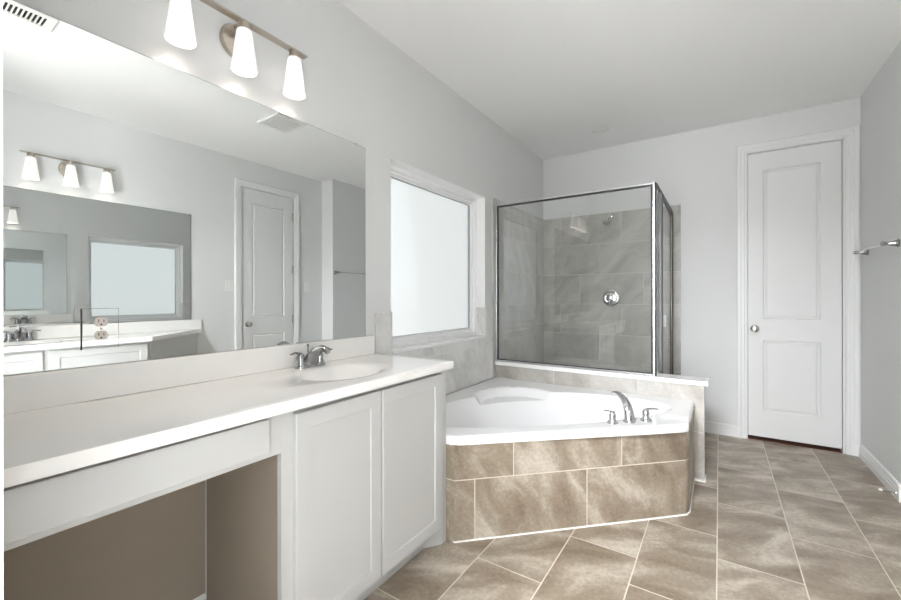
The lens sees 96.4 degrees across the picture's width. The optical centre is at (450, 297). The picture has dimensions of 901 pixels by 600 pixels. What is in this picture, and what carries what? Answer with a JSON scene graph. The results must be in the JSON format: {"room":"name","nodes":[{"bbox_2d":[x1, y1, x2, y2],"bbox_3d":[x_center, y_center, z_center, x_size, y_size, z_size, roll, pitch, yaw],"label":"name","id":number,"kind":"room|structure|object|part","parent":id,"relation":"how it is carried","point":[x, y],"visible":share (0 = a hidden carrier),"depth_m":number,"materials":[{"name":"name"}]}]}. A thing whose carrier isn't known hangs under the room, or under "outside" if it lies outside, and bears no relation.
{"room":"bathroom","nodes":[
{"label":"bathroom","id":0,"kind":"room"},
{"bbox_2d":[0,0,2,599],"bbox_3d":[-0.196,-0.152,0.208,3.020,2.740,0.068,0,0,34],"label":"wall","id":1,"kind":"structure","parent":0,"point":[1,1],"depth_m":0.46,"materials":[{"name":"white paint"}]},
{"bbox_2d":[3,414,280,599],"bbox_3d":[-0.906,0.786,1.118,0.506,0.864,0.652,0,0,34],"label":"apron","id":2,"kind":"object","parent":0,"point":[132,526],"visible":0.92,"depth_m":1.16,"materials":[{"name":"grey paint"}]},
{"bbox_3d":[-1.113,0.787,1.256,0.008,0.864,0.652,0,0,34],"label":"panel","id":3,"kind":"part","parent":2,"relation":"part of","materials":[{"name":"paint"}]},
{"bbox_3d":[-0.717,0.417,0.962,0.018,0.102,0.604,0,0,34],"label":"drawer","id":4,"kind":"part","parent":2,"relation":"part of","materials":[{"name":"grey paint"}]},
{"bbox_2d":[3,0,543,599],"bbox_3d":[-0.180,-0.153,2.794,0.173,2.740,4.386,0,0,34],"label":"wall","id":5,"kind":"structure","parent":0,"point":[361,88],"depth_m":2.35,"materials":[{"name":"white paint"}]},
{"bbox_2d":[3,0,365,374],"bbox_3d":[-0.883,-0.307,1.603,0.008,1.040,1.486,0,0,34],"label":"vanity mirror","id":6,"kind":"object","parent":5,"relation":"attached to","point":[213,218],"visible":1,"depth_m":1.39,"materials":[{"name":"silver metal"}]},
{"bbox_2d":[81,308,118,349],"bbox_3d":[-1.101,0.099,1.266,0.007,0.127,0.093,0,0,34],"label":"outlet","id":7,"kind":"object","parent":6,"relation":"attached to","point":[99,326],"visible":1,"depth_m":1.26,"materials":[{"name":"white plastic"}]},
{"bbox_2d":[94,331,107,339],"bbox_3d":[-1.099,0.120,1.266,0.003,0.028,0.034,0,0,34],"label":"receptacle","id":8,"kind":"object","parent":7,"relation":"attached to","point":[98,335],"depth_m":1.26,"materials":[{"name":"beige plastic"}]},
{"bbox_2d":[94,317,107,326],"bbox_3d":[-1.099,0.078,1.266,0.003,0.028,0.034,0,0,34],"label":"receptacle","id":9,"kind":"object","parent":7,"relation":"attached to","point":[98,321],"depth_m":1.27,"materials":[{"name":"beige plastic"}]},
{"bbox_2d":[3,335,374,414],"bbox_3d":[-0.861,0.266,1.622,0.019,0.104,1.542,0,0,34],"label":"backsplash","id":10,"kind":"structure","parent":5,"relation":"attached to","point":[37,390],"depth_m":1.36,"materials":[{"name":"stone"}]},
{"bbox_2d":[193,593,205,599],"bbox_3d":[-1.103,1.169,1.248,0.016,0.100,0.650,0,0,34],"label":"baseboard","id":11,"kind":"structure","parent":5,"relation":"attached to","point":[203,596],"depth_m":1.51,"materials":[{"name":"white paint"}]},
{"bbox_2d":[164,0,307,99],"bbox_3d":[-0.823,-0.993,1.592,0.121,0.206,0.566,0,0,34],"label":"vanity light","id":12,"kind":"object","parent":5,"relation":"attached to","point":[236,39],"visible":1,"depth_m":1.56,"materials":[{"name":"white glass"}]},
{"bbox_3d":[-0.937,-0.970,1.398,0.095,0.162,0.095,0,0,34],"label":"lamp shade","id":13,"kind":"part","parent":12,"relation":"part of","materials":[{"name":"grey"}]},
{"bbox_3d":[-0.812,-0.970,1.584,0.095,0.162,0.095,0,0,34],"label":"lamp shade","id":14,"kind":"part","parent":12,"relation":"part of","materials":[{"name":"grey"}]},
{"bbox_3d":[-0.687,-0.970,1.771,0.095,0.162,0.095,0,0,34],"label":"lamp shade","id":15,"kind":"part","parent":12,"relation":"part of","materials":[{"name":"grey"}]},
{"bbox_2d":[391,165,486,353],"bbox_3d":[-0.090,-0.248,2.917,0.166,1.172,1.164,0,0,34],"label":"window","id":16,"kind":"structure","parent":5,"relation":"in","point":[434,231],"depth_m":2.93,"materials":[{"name":"white glass"}]},
{"bbox_3d":[-0.144,-0.257,2.953,0.006,1.034,1.044,0,0,34],"label":"pane","id":17,"kind":"part","parent":16,"relation":"part of","materials":[{"name":"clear glass"}]},
{"bbox_3d":[-0.063,0.329,2.899,0.101,0.018,1.164,0,0,34],"label":"sill","id":18,"kind":"part","parent":16,"relation":"part of","materials":[{"name":"white stone"}]},
{"bbox_2d":[496,365,704,480],"bbox_3d":[1.065,0.900,3.121,1.532,0.632,0.118,0,0,34],"label":"wall","id":19,"kind":"structure","parent":0,"point":[694,393],"depth_m":2.87,"materials":[{"name":"tile"}]},
{"bbox_2d":[495,359,708,386],"bbox_3d":[1.075,0.568,3.116,1.555,0.032,0.162,0,0,34],"label":"wall cap","id":20,"kind":"object","parent":19,"relation":"on","point":[669,378],"visible":0.85,"depth_m":2.89,"materials":[{"name":"white stone"}]},
{"bbox_2d":[337,0,900,159],"bbox_3d":[0.436,-1.573,0.438,4.700,0.100,7.616,0,0,34],"label":"ceiling","id":21,"kind":"structure","parent":0,"point":[547,73],"depth_m":2.55,"materials":[{"name":"white paint"}]},
{"bbox_2d":[590,125,609,133],"bbox_3d":[1.357,-1.518,3.651,0.169,0.012,0.169,0,0,34],"label":"recessed light","id":22,"kind":"object","parent":21,"relation":"in","point":[601,128],"visible":1,"depth_m":3.63,"materials":[{"name":"white plastic"}]},
{"bbox_2d":[364,432,900,599],"bbox_3d":[1.097,1.266,2.140,3.020,0.100,4.716,0,0,34],"label":"floor","id":23,"kind":"structure","parent":0,"point":[768,520],"depth_m":1.95,"materials":[{"name":"tile"}]},
{"bbox_2d":[206,370,445,599],"bbox_3d":[-0.470,0.786,1.767,0.507,0.864,0.912,0,0,34],"label":"base cabinet","id":24,"kind":"object","parent":23,"relation":"on","point":[355,489],"visible":0.85,"depth_m":1.46,"materials":[{"name":"grey paint"}]},
{"bbox_2d":[3,353,453,487],"bbox_3d":[-0.641,0.388,1.495,0.527,0.139,1.575,0,0,34],"label":"countertop","id":25,"kind":"structure","parent":24,"relation":"on","point":[44,442],"depth_m":1.13,"materials":[{"name":"stone"}]},
{"bbox_2d":[290,343,332,368],"bbox_3d":[-0.631,0.266,1.837,0.171,0.104,0.171,0,0,-13],"label":"sink faucet","id":26,"kind":"object","parent":25,"relation":"on","point":[314,357],"visible":1,"depth_m":1.80,"materials":[{"name":"silver metal"}]},
{"bbox_3d":[-0.673,0.279,1.807,0.044,0.054,0.044,0,0,34],"label":"handle","id":27,"kind":"part","parent":26,"relation":"part of","materials":[{"name":"silver metal"}]},
{"bbox_3d":[-0.644,0.310,1.850,0.052,0.016,0.156,0,0,34],"label":"plate","id":28,"kind":"part","parent":26,"relation":"part of","materials":[{"name":"silver metal"}]},
{"bbox_3d":[-0.603,0.264,1.822,0.163,0.100,0.071,0,0,34],"label":"spout","id":29,"kind":"part","parent":26,"relation":"part of","materials":[{"name":"silver metal"}]},
{"bbox_3d":[-0.615,0.279,1.893,0.044,0.054,0.044,0,0,34],"label":"handle","id":30,"kind":"part","parent":26,"relation":"part of","materials":[{"name":"silver metal"}]},
{"bbox_3d":[-0.732,0.818,1.397,0.450,0.800,0.006,0,0,34],"label":"panel","id":31,"kind":"part","parent":24,"relation":"part of","materials":[{"name":"paint"}]},
{"bbox_3d":[-0.390,0.745,1.448,0.020,0.746,0.389,0,0,34],"label":"door","id":32,"kind":"part","parent":24,"relation":"part of","materials":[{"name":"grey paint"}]},
{"bbox_3d":[-0.163,0.744,1.788,0.020,0.746,0.416,0,0,34],"label":"door","id":33,"kind":"part","parent":24,"relation":"part of","materials":[{"name":"grey paint"}]},
{"bbox_2d":[446,377,694,542],"bbox_3d":[0.604,0.954,2.480,1.480,0.525,1.459,0,0,34],"label":"bathtub","id":34,"kind":"object","parent":23,"relation":"on","point":[523,457],"visible":0.91,"depth_m":2.15,"materials":[{"name":"white plastic"}]},
{"bbox_2d":[599,391,658,424],"bbox_3d":[0.993,0.619,2.241,0.275,0.144,0.226,0,0,34],"label":"tub faucet","id":35,"kind":"object","parent":34,"relation":"on","point":[628,410],"visible":1,"depth_m":2.23,"materials":[{"name":"silver metal"}]},
{"bbox_3d":[0.890,0.658,2.213,0.058,0.066,0.058,0,0,34],"label":"handle","id":36,"kind":"part","parent":35,"relation":"part of","materials":[{"name":"silver metal"}]},
{"bbox_3d":[0.972,0.619,2.294,0.064,0.144,0.191,0,0,-19],"label":"spout","id":37,"kind":"part","parent":35,"relation":"part of","materials":[{"name":"silver metal"}]},
{"bbox_3d":[1.094,0.658,2.254,0.058,0.066,0.058,0,0,34],"label":"handle","id":38,"kind":"part","parent":35,"relation":"part of","materials":[{"name":"silver metal"}]},
{"bbox_3d":[1.780,1.165,3.339,0.125,0.100,1.039,0,0,34],"label":"curb","id":39,"kind":"object","parent":23,"relation":"on","visible":0},
{"bbox_2d":[495,182,672,375],"bbox_3d":[1.241,0.156,3.622,1.271,1.919,1.166,0,0,34],"label":"shower enclosure","id":40,"kind":"object","parent":39,"relation":"on","point":[661,211],"visible":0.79,"depth_m":3.03,"materials":[{"name":"clear glass"}]},
{"bbox_3d":[1.424,-0.126,2.815,0.013,1.355,0.028,0,0,34],"label":"corner post","id":41,"kind":"part","parent":40,"relation":"part of","materials":[{"name":"silver metal"}]},
{"bbox_3d":[1.499,-0.117,2.914,0.006,1.317,0.208,0,0,34],"label":"glass","id":42,"kind":"part","parent":40,"relation":"part of","materials":[{"name":"clear glass"}]},
{"bbox_3d":[1.564,-0.116,3.010,0.026,1.335,0.024,0,0,34],"label":"strike post","id":43,"kind":"part","parent":40,"relation":"part of","materials":[{"name":"silver metal"}]},
{"bbox_3d":[1.657,0.185,3.123,0.025,0.090,0.035,0,0,34],"label":"handle","id":44,"kind":"part","parent":40,"relation":"part of","materials":[{"name":"white plastic"}]},
{"bbox_3d":[1.756,-0.794,3.298,0.022,0.016,1.132,0,0,34],"label":"frame","id":45,"kind":"part","parent":40,"relation":"part of","materials":[{"name":"silver metal"}]},
{"bbox_3d":[1.818,0.156,3.384,0.028,1.868,0.866,0,0,34],"label":"door","id":46,"kind":"part","parent":40,"relation":"part of","materials":[{"name":"clear glass"}]},
{"bbox_3d":[1.814,0.153,3.386,0.006,1.830,0.822,0,0,34],"label":"door glass","id":47,"kind":"part","parent":40,"relation":"part of","materials":[{"name":"clear glass"}]},
{"bbox_2d":[543,97,860,453],"bbox_3d":[2.251,-0.156,3.727,2.860,2.740,0.132,0,0,34],"label":"wall","id":48,"kind":"structure","parent":0,"point":[585,258],"depth_m":3.88,"materials":[{"name":"white paint"}]},
{"bbox_2d":[602,213,613,224],"bbox_3d":[1.563,-0.778,3.991,0.075,0.144,0.193,0,0,34],"label":"shower fixture","id":49,"kind":"object","parent":48,"relation":"attached to","point":[606,221],"visible":1,"depth_m":3.95,"materials":[{"name":"silver metal"}]},
{"bbox_2d":[603,290,619,305],"bbox_3d":[1.604,0.008,4.039,0.163,0.163,0.069,0,0,34],"label":"shower valve","id":50,"kind":"object","parent":48,"relation":"attached to","point":[610,297],"visible":1,"depth_m":4.04,"materials":[{"name":"silver metal"}]},
{"bbox_3d":[1.600,0.031,4.034,0.060,0.106,0.057,0,0,34],"label":"lever","id":51,"kind":"part","parent":50,"relation":"part of","materials":[{"name":"silver metal"}]},
{"bbox_2d":[705,421,736,436],"bbox_3d":[2.313,1.164,3.612,0.426,0.100,0.016,0,0,34],"label":"baseboard","id":52,"kind":"structure","parent":48,"relation":"attached to","point":[710,427],"depth_m":3.56,"materials":[{"name":"white paint"}]},
{"bbox_2d":[737,126,859,455],"bbox_3d":[2.827,-0.046,3.317,0.761,2.520,0.173,0,0,34],"label":"door","id":53,"kind":"structure","parent":48,"relation":"in","point":[791,190],"depth_m":3.29,"materials":[{"name":"white paint"}]},
{"bbox_3d":[2.584,0.269,3.414,0.062,0.062,0.064,0,0,34],"label":"knob","id":54,"kind":"part","parent":53,"relation":"part of","materials":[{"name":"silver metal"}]},
{"bbox_2d":[861,41,900,483],"bbox_3d":[2.086,-0.155,1.207,0.334,2.740,4.266,0,0,34],"label":"wall","id":55,"kind":"structure","parent":0,"point":[881,100],"depth_m":2.68,"materials":[{"name":"white paint"}]},
{"bbox_2d":[853,239,899,255],"bbox_3d":[2.829,-0.327,2.692,0.080,0.051,0.647,0,0,34],"label":"towel bar","id":56,"kind":"object","parent":55,"relation":"attached to","point":[896,243],"visible":1,"depth_m":2.46,"materials":[{"name":"silver metal"}]},
{"bbox_3d":[2.994,-0.327,2.939,0.080,0.051,0.051,0,0,34],"label":"post","id":57,"kind":"part","parent":56,"relation":"part of","materials":[{"name":"silver metal"}]},
{"bbox_3d":[2.808,-0.326,2.706,0.009,0.009,0.596,0,0,34],"label":"rail","id":58,"kind":"part","parent":56,"relation":"part of","materials":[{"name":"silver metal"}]},
{"bbox_3d":[2.663,-0.326,2.444,0.080,0.051,0.051,0,0,34],"label":"post","id":59,"kind":"part","parent":56,"relation":"part of","materials":[{"name":"silver metal"}]},
{"bbox_2d":[859,444,900,502],"bbox_3d":[2.573,1.164,2.055,0.230,0.100,2.274,0,0,34],"label":"baseboard","id":60,"kind":"structure","parent":55,"relation":"attached to","point":[873,464],"depth_m":2.65,"materials":[{"name":"white paint"}]}
]}

